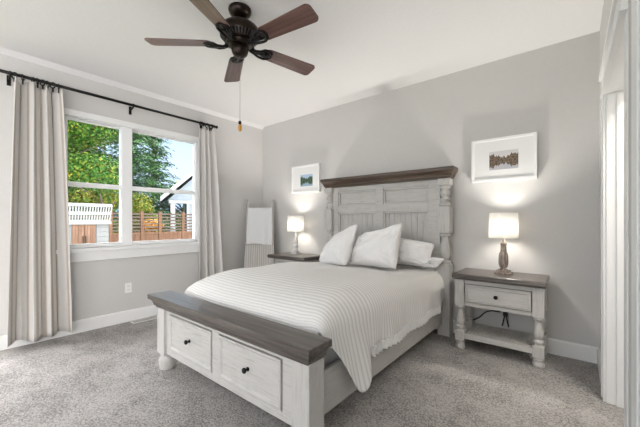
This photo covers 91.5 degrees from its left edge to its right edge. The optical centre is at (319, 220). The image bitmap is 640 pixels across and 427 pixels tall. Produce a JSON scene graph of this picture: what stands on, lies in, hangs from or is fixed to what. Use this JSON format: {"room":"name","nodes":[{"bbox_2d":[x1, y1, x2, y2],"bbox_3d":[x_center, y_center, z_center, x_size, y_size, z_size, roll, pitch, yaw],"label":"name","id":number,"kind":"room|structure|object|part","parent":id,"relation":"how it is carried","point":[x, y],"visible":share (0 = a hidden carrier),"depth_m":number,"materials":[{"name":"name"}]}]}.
{"room":"bedroom","nodes":[
{"label":"bedroom","id":0,"kind":"room"},
{"bbox_2d":[0,53,261,335],"bbox_3d":[-3.218,-0.161,2.549,0.120,2.800,7.000,0,0,39],"label":"wall","id":1,"kind":"structure","parent":0,"point":[97,286],"depth_m":3.71,"materials":[{"name":"paint"}]},
{"bbox_2d":[0,305,156,350],"bbox_3d":[-1.992,1.113,3.949,0.016,0.132,3.280,0,0,39],"label":"baseboard","id":2,"kind":"structure","parent":1,"relation":"attached to","point":[92,323],"depth_m":3.41,"materials":[{"name":"white wood"}]},
{"bbox_2d":[0,69,217,128],"bbox_3d":[-2.261,-1.297,3.535,0.123,0.106,2.438,0,0,39],"label":"curtain rod","id":3,"kind":"object","parent":1,"relation":"attached to","point":[10,73],"visible":0.91,"depth_m":3.34,"materials":[{"name":"black metal"}]},
{"bbox_2d":[7,72,72,346],"bbox_3d":[-2.664,-0.108,2.976,0.164,2.484,0.467,0,0,39],"label":"curtain","id":4,"kind":"object","parent":3,"relation":"hanging from","point":[39,287],"visible":1,"depth_m":2.96,"materials":[{"name":"fabric"}]},
{"bbox_2d":[199,121,222,280],"bbox_3d":[-1.512,-0.108,4.396,0.104,2.484,0.429,0,0,42],"label":"curtain","id":5,"kind":"object","parent":3,"relation":"hanging from","point":[210,240],"visible":0.84,"depth_m":4.35,"materials":[{"name":"fabric"}]},
{"bbox_2d":[56,108,198,262],"bbox_3d":[-2.179,-0.358,3.775,0.145,1.585,1.605,0,0,39],"label":"window","id":6,"kind":"structure","parent":1,"relation":"in","point":[125,248],"depth_m":3.64,"materials":[{"name":"white wood"}]},
{"bbox_3d":[-2.483,-0.406,3.442,0.063,1.340,0.495,0,0,39],"label":"sash","id":7,"kind":"part","parent":6,"relation":"part of","materials":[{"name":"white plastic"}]},
{"bbox_3d":[-2.005,-0.406,4.030,0.063,1.340,0.800,0,0,39],"label":"sash","id":8,"kind":"part","parent":6,"relation":"part of","materials":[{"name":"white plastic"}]},
{"bbox_2d":[125,282,131,292],"bbox_3d":[-2.240,0.786,3.648,0.008,0.116,0.072,0,0,39],"label":"electrical outlet","id":9,"kind":"object","parent":1,"relation":"attached to","point":[128,286],"visible":1,"depth_m":3.65,"materials":[{"name":"white plastic"}]},
{"bbox_2d":[0,46,263,129],"bbox_3d":[-3.151,-1.540,2.494,0.055,0.042,7.000,0,0,39],"label":"trim","id":10,"kind":"structure","parent":1,"relation":"attached to","point":[5,51],"depth_m":3.50,"materials":[{"name":"paint"}]},
{"bbox_2d":[0,0,603,126],"bbox_3d":[-1.160,-1.621,0.951,5.330,0.120,7.120,0,0,39],"label":"ceiling","id":11,"kind":"structure","parent":0,"point":[357,49],"depth_m":2.71,"materials":[{"name":"paint"}]},
{"bbox_2d":[144,0,318,131],"bbox_3d":[-0.556,-1.109,2.299,1.264,0.901,1.284,0,0,39],"label":"ceiling fan","id":12,"kind":"object","parent":11,"relation":"hanging from","point":[239,34],"visible":1,"depth_m":2.23,"materials":[{"name":"brown metal"}]},
{"bbox_3d":[-1.021,-1.303,2.285,0.470,0.008,0.144,0,12,-3],"label":"blade","id":13,"kind":"part","parent":12,"relation":"part of","materials":[{"name":"brown wood"}]},
{"bbox_3d":[-0.703,-1.303,1.892,0.144,0.008,0.470,12,3,15],"label":"blade","id":14,"kind":"part","parent":12,"relation":"part of","materials":[{"name":"brown wood"}]},
{"bbox_3d":[-0.746,-1.303,2.708,0.144,0.008,0.470,-13,5,-20],"label":"blade","id":15,"kind":"part","parent":12,"relation":"part of","materials":[{"name":"brown wood"}]},
{"bbox_3d":[-0.231,-1.303,2.073,0.470,0.008,0.144,0,-12,33],"label":"blade","id":16,"kind":"part","parent":12,"relation":"part of","materials":[{"name":"brown wood"}]},
{"bbox_3d":[-0.258,-1.303,2.577,0.470,0.008,0.144,0,-12,-39],"label":"blade","id":17,"kind":"part","parent":12,"relation":"part of","materials":[{"name":"brown wood"}]},
{"bbox_2d":[0,315,623,426],"bbox_3d":[-1.152,1.209,0.945,5.110,0.060,7.120,0,0,39],"label":"floor","id":18,"kind":"structure","parent":0,"point":[109,376],"depth_m":2.15,"materials":[{"name":"grey carpet"}]},
{"bbox_2d":[131,316,156,323],"bbox_3d":[-2.072,1.175,3.704,0.110,0.006,0.300,0,0,39],"label":"floor vent","id":19,"kind":"object","parent":18,"relation":"in","point":[153,317],"visible":0.91,"depth_m":3.69,"materials":[{"name":"white plastic"}]},
{"bbox_2d":[246,200,273,242],"bbox_3d":[-0.925,0.423,4.783,0.429,1.499,0.367,0,0,-6],"label":"blanket ladder","id":20,"kind":"object","parent":18,"relation":"on","point":[248,201],"visible":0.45,"depth_m":4.87,"materials":[{"name":"white wood"}]},
{"bbox_3d":[-1.107,0.423,4.764,0.061,1.499,0.367,0,0,-6],"label":"rail","id":21,"kind":"part","parent":20,"relation":"part of","materials":[{"name":"white wood"}]},
{"bbox_2d":[244,243,273,267],"bbox_3d":[-0.917,0.696,4.714,0.450,0.712,0.234,0,0,-6],"label":"throw blanket","id":22,"kind":"object","parent":20,"relation":"hanging from","point":[255,254],"visible":0.45,"depth_m":4.72,"materials":[{"name":"grey fabric"}]},
{"bbox_2d":[247,208,271,244],"bbox_3d":[-0.931,0.087,4.839,0.386,0.581,0.232,0,0,-6],"label":"throw blanket","id":23,"kind":"object","parent":20,"relation":"hanging from","point":[259,220],"visible":1,"depth_m":4.79,"materials":[{"name":"white fabric"}]},
{"bbox_3d":[-0.742,0.423,4.802,0.061,1.499,0.367,0,0,-6],"label":"rail","id":24,"kind":"part","parent":20,"relation":"part of","materials":[{"name":"white wood"}]},
{"bbox_2d":[267,252,319,264],"bbox_3d":[-0.344,0.831,4.407,0.703,0.696,0.434,0,0,39],"label":"nightstand","id":25,"kind":"object","parent":18,"relation":"on","point":[284,257],"visible":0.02,"depth_m":4.31,"materials":[{"name":"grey wood"}]},
{"bbox_3d":[-0.660,0.857,4.490,0.088,0.645,0.087,0,0,39],"label":"leg","id":26,"kind":"part","parent":25,"relation":"part of","materials":[{"name":"white wood"}]},
{"bbox_2d":[287,216,303,254],"bbox_3d":[-0.351,0.206,4.496,0.238,0.552,0.238,0,0,39],"label":"table lamp","id":27,"kind":"object","parent":25,"relation":"on","point":[295,224],"visible":1,"depth_m":4.41,"materials":[{"name":"white fabric"}]},
{"bbox_3d":[-0.351,0.044,4.496,0.238,0.227,0.238,0,0,39],"label":"lamp shade","id":28,"kind":"part","parent":27,"relation":"part of","materials":[{"name":"white fabric"}]},
{"bbox_3d":[-0.351,0.302,4.496,0.084,0.300,0.084,0,0,39],"label":"stem","id":29,"kind":"part","parent":27,"relation":"part of","materials":[{"name":"white wood"}]},
{"bbox_2d":[147,166,457,426],"bbox_3d":[0.028,0.316,2.864,1.713,1.726,2.355,0,0,39],"label":"bed","id":30,"kind":"object","parent":18,"relation":"on","point":[278,368],"visible":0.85,"depth_m":2.18,"materials":[{"name":"white wood"}]},
{"bbox_3d":[-0.933,0.859,2.223,0.578,0.262,0.017,0,0,39],"label":"drawer moulding","id":31,"kind":"part","parent":30,"relation":"part of","materials":[{"name":"white wood"}]},
{"bbox_3d":[-0.913,0.859,2.248,0.538,0.222,0.056,0,0,39],"label":"drawer","id":32,"kind":"part","parent":30,"relation":"part of","materials":[{"name":"white wood"}]},
{"bbox_3d":[-0.639,0.867,2.039,1.386,0.355,0.085,0,0,39],"label":"footboard","id":33,"kind":"part","parent":30,"relation":"part of","materials":[{"name":"white wood"}]},
{"bbox_3d":[-0.659,0.639,2.020,1.712,0.103,0.175,0,0,39],"label":"footboard","id":34,"kind":"part","parent":30,"relation":"part of","materials":[{"name":"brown wood"}]},
{"bbox_3d":[-0.430,0.861,1.795,0.034,0.034,0.038,0,0,39],"label":"knob","id":35,"kind":"part","parent":30,"relation":"part of","materials":[{"name":"black metal"}]},
{"bbox_3d":[-0.400,0.859,1.831,0.524,0.222,0.056,0,0,39],"label":"drawer","id":36,"kind":"part","parent":30,"relation":"part of","materials":[{"name":"white wood"}]},
{"bbox_3d":[-0.421,0.859,1.806,0.564,0.262,0.017,0,0,39],"label":"drawer moulding","id":37,"kind":"part","parent":30,"relation":"part of","materials":[{"name":"white wood"}]},
{"bbox_2d":[184,261,444,392],"bbox_3d":[0.090,0.725,2.903,1.619,0.588,2.017,0,0,39],"label":"bedspread","id":38,"kind":"object","parent":30,"relation":"on","point":[364,310],"visible":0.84,"depth_m":2.21,"materials":[{"name":"fabric"}]},
{"bbox_2d":[319,224,357,265],"bbox_3d":[0.181,0.274,3.569,0.498,0.460,0.360,0,0,39],"label":"pillow","id":39,"kind":"object","parent":38,"relation":"on","point":[338,250],"visible":0.99,"depth_m":3.46,"materials":[{"name":"white fabric"}]},
{"bbox_2d":[351,223,401,268],"bbox_3d":[0.596,0.259,3.324,0.553,0.458,0.280,0,0,39],"label":"pillow","id":40,"kind":"object","parent":38,"relation":"on","point":[377,248],"visible":1,"depth_m":3.22,"materials":[{"name":"white fabric"}]},
{"bbox_2d":[397,257,443,267],"bbox_3d":[1.005,0.422,3.281,0.143,0.119,0.583,0,0,-44],"label":"pillow","id":41,"kind":"object","parent":38,"relation":"on","point":[433,262],"visible":0.32,"depth_m":3.12,"materials":[{"name":"white fabric"}]},
{"bbox_2d":[397,238,433,263],"bbox_3d":[0.956,0.323,3.288,0.215,0.270,0.447,0,0,-43],"label":"pillow","id":42,"kind":"object","parent":41,"relation":"on","point":[410,251],"visible":0.8,"depth_m":3.21,"materials":[{"name":"white fabric"}]},
{"bbox_2d":[319,333,338,366],"bbox_3d":[0.099,0.743,2.947,1.370,0.298,1.925,0,0,39],"label":"mattress","id":43,"kind":"object","parent":30,"relation":"on","point":[331,356],"visible":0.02,"depth_m":1.82,"materials":[{"name":"grey fabric"}]},
{"bbox_3d":[0.473,0.151,3.940,0.561,1.055,0.042,0,0,39],"label":"panel moulding","id":44,"kind":"part","parent":30,"relation":"part of","materials":[{"name":"white wood"}]},
{"bbox_3d":[0.481,-0.283,3.950,0.561,0.185,0.019,0,0,39],"label":"panel","id":45,"kind":"part","parent":30,"relation":"part of","materials":[{"name":"white wood"}]},
{"bbox_3d":[0.482,0.286,3.951,0.559,0.785,0.017,0,0,39],"label":"plank panel","id":46,"kind":"part","parent":30,"relation":"part of","materials":[{"name":"white wood"}]},
{"bbox_3d":[0.605,0.939,2.436,0.030,0.240,2.110,0,0,39],"label":"rail","id":47,"kind":"part","parent":30,"relation":"part of","materials":[{"name":"white wood"}]},
{"bbox_3d":[0.735,0.272,3.728,1.400,1.415,0.060,0,0,39],"label":"headboard","id":48,"kind":"part","parent":30,"relation":"part of","materials":[{"name":"white wood"}]},
{"bbox_3d":[0.718,-0.490,3.707,1.707,0.114,0.174,0,0,39],"label":"headboard crown","id":49,"kind":"part","parent":30,"relation":"part of","materials":[{"name":"brown wood"}]},
{"bbox_3d":[0.970,0.151,3.536,0.537,1.055,0.042,0,0,39],"label":"panel moulding","id":50,"kind":"part","parent":30,"relation":"part of","materials":[{"name":"white wood"}]},
{"bbox_3d":[0.978,-0.283,3.546,0.537,0.185,0.019,0,0,39],"label":"panel","id":51,"kind":"part","parent":30,"relation":"part of","materials":[{"name":"white wood"}]},
{"bbox_3d":[0.978,0.286,3.547,0.535,0.785,0.017,0,0,39],"label":"plank panel","id":52,"kind":"part","parent":30,"relation":"part of","materials":[{"name":"white wood"}]},
{"bbox_2d":[452,268,549,368],"bbox_3d":[1.619,0.831,2.810,0.703,0.696,0.434,0,0,39],"label":"nightstand","id":53,"kind":"object","parent":18,"relation":"on","point":[517,292],"visible":1,"depth_m":2.69,"materials":[{"name":"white wood"}]},
{"bbox_3d":[1.303,0.857,2.892,0.088,0.645,0.087,0,0,39],"label":"leg","id":54,"kind":"part","parent":53,"relation":"part of","materials":[{"name":"white wood"}]},
{"bbox_3d":[1.494,0.857,3.127,0.088,0.645,0.087,0,0,39],"label":"leg","id":55,"kind":"part","parent":53,"relation":"part of","materials":[{"name":"white wood"}]},
{"bbox_2d":[473,310,500,319],"bbox_3d":[1.626,0.941,3.074,0.268,0.146,0.022,0,0,39],"label":"power cord","id":56,"kind":"object","parent":53,"relation":"on","point":[490,310],"visible":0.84,"depth_m":3.06,"materials":[{"name":"black plastic"}]},
{"bbox_3d":[1.514,0.658,2.681,0.498,0.158,0.015,0,0,39],"label":"drawer","id":57,"kind":"part","parent":53,"relation":"part of","materials":[{"name":"white wood"}]},
{"bbox_3d":[1.510,0.658,2.675,0.478,0.138,0.008,0,0,39],"label":"drawer moulding","id":58,"kind":"part","parent":53,"relation":"part of","materials":[{"name":"white wood"}]},
{"bbox_3d":[1.627,1.050,2.821,0.514,0.047,0.368,0,0,39],"label":"shelf frame","id":59,"kind":"part","parent":53,"relation":"part of","materials":[{"name":"white wood"}]},
{"bbox_2d":[466,324,533,346],"bbox_3d":[1.628,1.035,2.822,0.508,0.012,0.335,0,0,39],"label":"shelf","id":60,"kind":"object","parent":53,"relation":"attached to","point":[479,332],"depth_m":2.78,"materials":[{"name":"white wood"}]},
{"bbox_2d":[489,213,518,274],"bbox_3d":[1.669,0.206,2.839,0.238,0.552,0.238,0,0,39],"label":"table lamp","id":61,"kind":"object","parent":53,"relation":"on","point":[504,226],"visible":1,"depth_m":2.77,"materials":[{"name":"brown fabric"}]},
{"bbox_3d":[1.669,0.302,2.839,0.080,0.300,0.080,0,0,39],"label":"stem","id":62,"kind":"part","parent":61,"relation":"part of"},
{"bbox_3d":[1.669,0.044,2.839,0.238,0.227,0.238,0,0,39],"label":"lamp shade","id":63,"kind":"part","parent":61,"relation":"part of","materials":[{"name":"white fabric"}]},
{"bbox_2d":[501,312,508,326],"bbox_3d":[1.762,0.940,2.964,0.065,0.131,0.033,0,0,39],"label":"power cord","id":64,"kind":"object","parent":53,"relation":"on","point":[504,313],"visible":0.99,"depth_m":2.96,"materials":[{"name":"black plastic"}]},
{"bbox_3d":[1.764,0.857,2.518,0.088,0.645,0.087,0,0,39],"label":"leg","id":65,"kind":"part","parent":53,"relation":"part of","materials":[{"name":"white wood"}]},
{"bbox_3d":[1.955,0.857,2.752,0.088,0.645,0.087,0,0,39],"label":"leg","id":66,"kind":"part","parent":53,"relation":"part of","materials":[{"name":"white wood"}]},
{"bbox_2d":[262,31,599,347],"bbox_3d":[1.049,-0.161,3.666,5.330,2.800,0.120,0,0,39],"label":"wall","id":67,"kind":"structure","parent":0,"point":[552,91],"depth_m":3.05,"materials":[{"name":"paint"}]},
{"bbox_2d":[291,163,320,193],"bbox_3d":[-0.210,-0.611,4.581,0.542,0.400,0.046,0,0,39],"label":"picture frame","id":68,"kind":"object","parent":67,"relation":"attached to","point":[304,178],"visible":1,"depth_m":4.55,"materials":[{"name":"white wood"}]},
{"bbox_2d":[300,174,312,186],"bbox_3d":[-0.198,-0.586,4.554,0.235,0.170,0.001,0,0,39],"label":"print","id":69,"kind":"object","parent":68,"relation":"attached to","point":[306,180],"depth_m":4.55},
{"bbox_2d":[471,132,536,182],"bbox_3d":[1.749,-0.589,2.987,0.544,0.416,0.046,0,0,39],"label":"picture frame","id":70,"kind":"object","parent":67,"relation":"attached to","point":[513,157],"visible":1,"depth_m":2.96,"materials":[{"name":"white"}]},
{"bbox_2d":[489,149,517,169],"bbox_3d":[1.747,-0.578,2.971,0.240,0.177,0.001,0,0,39],"label":"print","id":71,"kind":"object","parent":70,"relation":"attached to","point":[499,159],"depth_m":2.97},
{"bbox_2d":[435,320,598,363],"bbox_3d":[0.665,1.113,3.891,4.210,0.132,0.016,0,0,39],"label":"baseboard","id":72,"kind":"structure","parent":67,"relation":"attached to","point":[577,351],"depth_m":2.67,"materials":[{"name":"white wood"}]},
{"bbox_2d":[600,0,630,426],"bbox_3d":[0.139,-0.161,-0.182,0.115,2.800,7.000,0,0,39],"label":"wall","id":73,"kind":"structure","parent":0,"point":[607,3],"depth_m":1.19,"materials":[{"name":"paint"}]},
{"bbox_2d":[597,348,600,383],"bbox_3d":[2.101,1.113,2.334,0.016,0.132,0.620,0,0,39],"label":"baseboard","id":74,"kind":"structure","parent":73,"relation":"attached to","point":[598,349],"depth_m":2.43,"materials":[{"name":"white wood"}]},
{"bbox_2d":[601,94,605,401],"bbox_3d":[1.876,0.174,2.064,0.024,2.010,0.086,0,0,39],"label":"trim","id":75,"kind":"structure","parent":73,"relation":"attached to","point":[603,99],"depth_m":2.03,"materials":[{"name":"white wood"}]},
{"bbox_2d":[599,0,628,99],"bbox_3d":[1.545,-0.895,1.664,0.034,0.152,1.180,0,0,39],"label":"trim","id":76,"kind":"structure","parent":73,"relation":"attached to","point":[618,7],"depth_m":1.51,"materials":[{"name":"white wood"}]},
{"bbox_2d":[606,27,623,407],"bbox_3d":[1.601,0.174,1.613,0.122,2.010,0.970,0,0,39],"label":"trim","id":77,"kind":"structure","parent":73,"relation":"attached to","point":[614,95],"depth_m":1.99,"materials":[{"name":"white wood"}]},
{"bbox_2d":[624,9,628,426],"bbox_3d":[1.220,0.174,1.242,0.006,2.010,0.085,0,0,39],"label":"trim","id":78,"kind":"structure","parent":73,"relation":"attached to","point":[626,19],"depth_m":1.22,"materials":[{"name":"white wood"}]},
{"bbox_2d":[631,0,639,426],"bbox_3d":[1.063,-0.191,1.051,0.008,2.740,0.120,0,0,39],"label":"trim","id":79,"kind":"structure","parent":73,"relation":"attached to","point":[635,4],"depth_m":1.02,"materials":[{"name":"white wood"}]},
{"label":"outside","id":80,"kind":"structure","parent":0,"visible":0},
{"bbox_3d":[-19.552,1.679,30.017,59.870,0.100,75.000,0,0,39],"label":"ground","id":81,"kind":"structure","parent":80,"visible":0},
{"bbox_2d":[68,203,112,243],"bbox_3d":[-6.399,0.608,7.960,1.815,2.042,1.380,0,0,39],"label":"garden shed","id":82,"kind":"object","parent":81,"relation":"on","point":[81,231],"visible":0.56,"depth_m":7.62,"materials":[{"name":"white wood"}]},
{"bbox_3d":[-5.806,0.822,7.487,0.028,1.455,0.231,0,0,39],"label":"door","id":83,"kind":"part","parent":82,"relation":"part of","materials":[{"name":"brown wood"}]},
{"bbox_3d":[-5.655,0.822,7.673,0.028,1.455,0.231,0,0,39],"label":"door","id":84,"kind":"part","parent":82,"relation":"part of","materials":[{"name":"brown wood"}]},
{"bbox_3d":[-5.713,-0.176,7.469,0.130,0.475,1.275,0,0,39],"label":"roof railing","id":85,"kind":"part","parent":82,"relation":"part of","materials":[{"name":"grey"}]},
{"bbox_2d":[68,120,132,219],"bbox_3d":[-10.265,-2.835,11.180,6.172,8.944,4.989,0,0,5],"label":"broadleaf tree","id":86,"kind":"object","parent":81,"relation":"on","point":[80,169],"visible":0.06,"depth_m":11.33,"materials":[{"name":"green plant"}]},
{"bbox_2d":[68,183,132,232],"bbox_3d":[-8.224,0.106,11.402,2.318,3.084,2.246,0,0,39],"label":"broadleaf tree","id":87,"kind":"object","parent":81,"relation":"on","point":[107,199],"visible":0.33,"depth_m":11.01,"materials":[{"name":"green plant"}]},
{"bbox_2d":[68,125,144,219],"bbox_3d":[-14.279,-3.511,16.940,7.727,11.120,8.238,0,0,4],"label":"broadleaf tree","id":88,"kind":"object","parent":81,"relation":"on","point":[73,143],"visible":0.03,"depth_m":17.94,"materials":[{"name":"green plant"}]},
{"bbox_2d":[74,129,180,231],"bbox_3d":[-9.471,-2.871,15.386,5.056,9.000,4.973,0,0,12],"label":"fir tree","id":89,"kind":"object","parent":81,"relation":"on","point":[136,161],"visible":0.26,"depth_m":15.41,"materials":[{"name":"green plant"}]},
{"bbox_2d":[70,211,192,241],"bbox_3d":[-5.820,0.656,10.982,0.110,1.945,5.910,0,0,39],"label":"fence","id":90,"kind":"object","parent":81,"relation":"on","point":[136,236],"visible":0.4,"depth_m":10.91,"materials":[{"name":"brown wood"}]},
{"bbox_3d":[-7.161,0.057,9.334,0.024,0.615,1.460,0,0,39],"label":"slat panel","id":91,"kind":"part","parent":90,"relation":"part of","materials":[{"name":"white wood"}]},
{"bbox_3d":[-6.672,0.656,9.935,0.110,1.945,0.110,0,0,39],"label":"post","id":92,"kind":"part","parent":90,"relation":"part of","materials":[{"name":"brown wood"}]},
{"bbox_3d":[-6.378,0.057,10.295,0.024,0.615,0.840,0,0,39],"label":"slat panel","id":93,"kind":"part","parent":90,"relation":"part of","materials":[{"name":"wood"}]},
{"bbox_3d":[-6.378,0.992,10.295,0.060,1.175,0.840,0,0,39],"label":"board panel","id":94,"kind":"part","parent":90,"relation":"part of","materials":[{"name":"brown wood"}]},
{"bbox_3d":[-6.085,0.656,10.656,0.110,1.945,0.110,0,0,39],"label":"post","id":95,"kind":"part","parent":90,"relation":"part of","materials":[{"name":"brown wood"}]},
{"bbox_3d":[-5.896,0.057,10.889,0.024,0.615,0.510,0,0,39],"label":"slat panel","id":96,"kind":"part","parent":90,"relation":"part of","materials":[{"name":"brown wood"}]},
{"bbox_3d":[-5.896,0.992,10.889,0.060,1.175,0.510,0,0,39],"label":"board panel","id":97,"kind":"part","parent":90,"relation":"part of","materials":[{"name":"brown wood"}]},
{"bbox_3d":[-5.706,0.656,11.121,0.110,1.945,0.110,0,0,39],"label":"post","id":98,"kind":"part","parent":90,"relation":"part of","materials":[{"name":"brown wood"}]},
{"bbox_3d":[-5.441,0.057,11.447,0.024,0.615,0.750,0,0,39],"label":"slat panel","id":99,"kind":"part","parent":90,"relation":"part of","materials":[{"name":"brown wood"}]},
{"bbox_3d":[-5.441,0.992,11.447,0.060,1.175,0.750,0,0,39],"label":"board panel","id":100,"kind":"part","parent":90,"relation":"part of","materials":[{"name":"brown wood"}]},
{"bbox_3d":[-5.176,0.656,11.773,0.110,1.945,0.110,0,0,39],"label":"post","id":101,"kind":"part","parent":90,"relation":"part of","materials":[{"name":"brown wood"}]},
{"bbox_3d":[-4.899,0.057,12.114,0.024,0.615,0.790,0,0,39],"label":"slat panel","id":102,"kind":"part","parent":90,"relation":"part of","materials":[{"name":"brown wood"}]},
{"bbox_3d":[-4.899,0.992,12.114,0.060,1.175,0.790,0,0,39],"label":"board panel","id":103,"kind":"part","parent":90,"relation":"part of","materials":[{"name":"brown wood"}]},
{"bbox_2d":[117,192,163,232],"bbox_3d":[-7.545,0.200,13.300,2.381,2.907,1.655,0,0,39],"label":"broadleaf tree","id":104,"kind":"object","parent":81,"relation":"on","point":[142,206],"visible":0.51,"depth_m":12.98,"materials":[{"name":"green plant"}]},
{"bbox_2d":[144,219,163,231],"bbox_3d":[-6.208,0.781,11.598,0.692,1.701,0.874,0,0,39],"label":"shrub","id":105,"kind":"object","parent":81,"relation":"on","point":[146,219],"visible":0.22,"depth_m":11.40,"materials":[{"name":"orange plant"}]},
{"bbox_2d":[133,135,186,231],"bbox_3d":[-9.552,-2.571,18.319,4.560,8.400,4.409,0,0,-26],"label":"fir tree","id":106,"kind":"object","parent":81,"relation":"on","point":[152,138],"visible":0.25,"depth_m":18.14,"materials":[{"name":"green plant"}]},
{"bbox_2d":[164,181,184,230],"bbox_3d":[-10.993,-0.727,23.795,3.411,4.746,3.483,0,0,39],"label":"broadleaf tree","id":107,"kind":"object","parent":81,"relation":"on","point":[176,212],"visible":0.06,"depth_m":23.74,"materials":[{"name":"green plant"}]},
{"bbox_2d":[160,170,192,231],"bbox_3d":[-6.300,-1.151,18.679,5.800,5.560,4.665,0,0,-27],"label":"house","id":108,"kind":"structure","parent":81,"relation":"on","point":[186,199],"depth_m":16.11,"materials":[{"name":"grey wood"}]},
{"bbox_3d":[-7.514,0.379,15.933,0.220,2.500,0.210,0,0,-27],"label":"porch post","id":109,"kind":"part","parent":108,"relation":"part of","materials":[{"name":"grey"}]},
{"bbox_3d":[-6.884,0.379,16.255,0.115,2.500,0.210,0,0,-27],"label":"porch post","id":110,"kind":"part","parent":108,"relation":"part of","materials":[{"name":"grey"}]}
]}

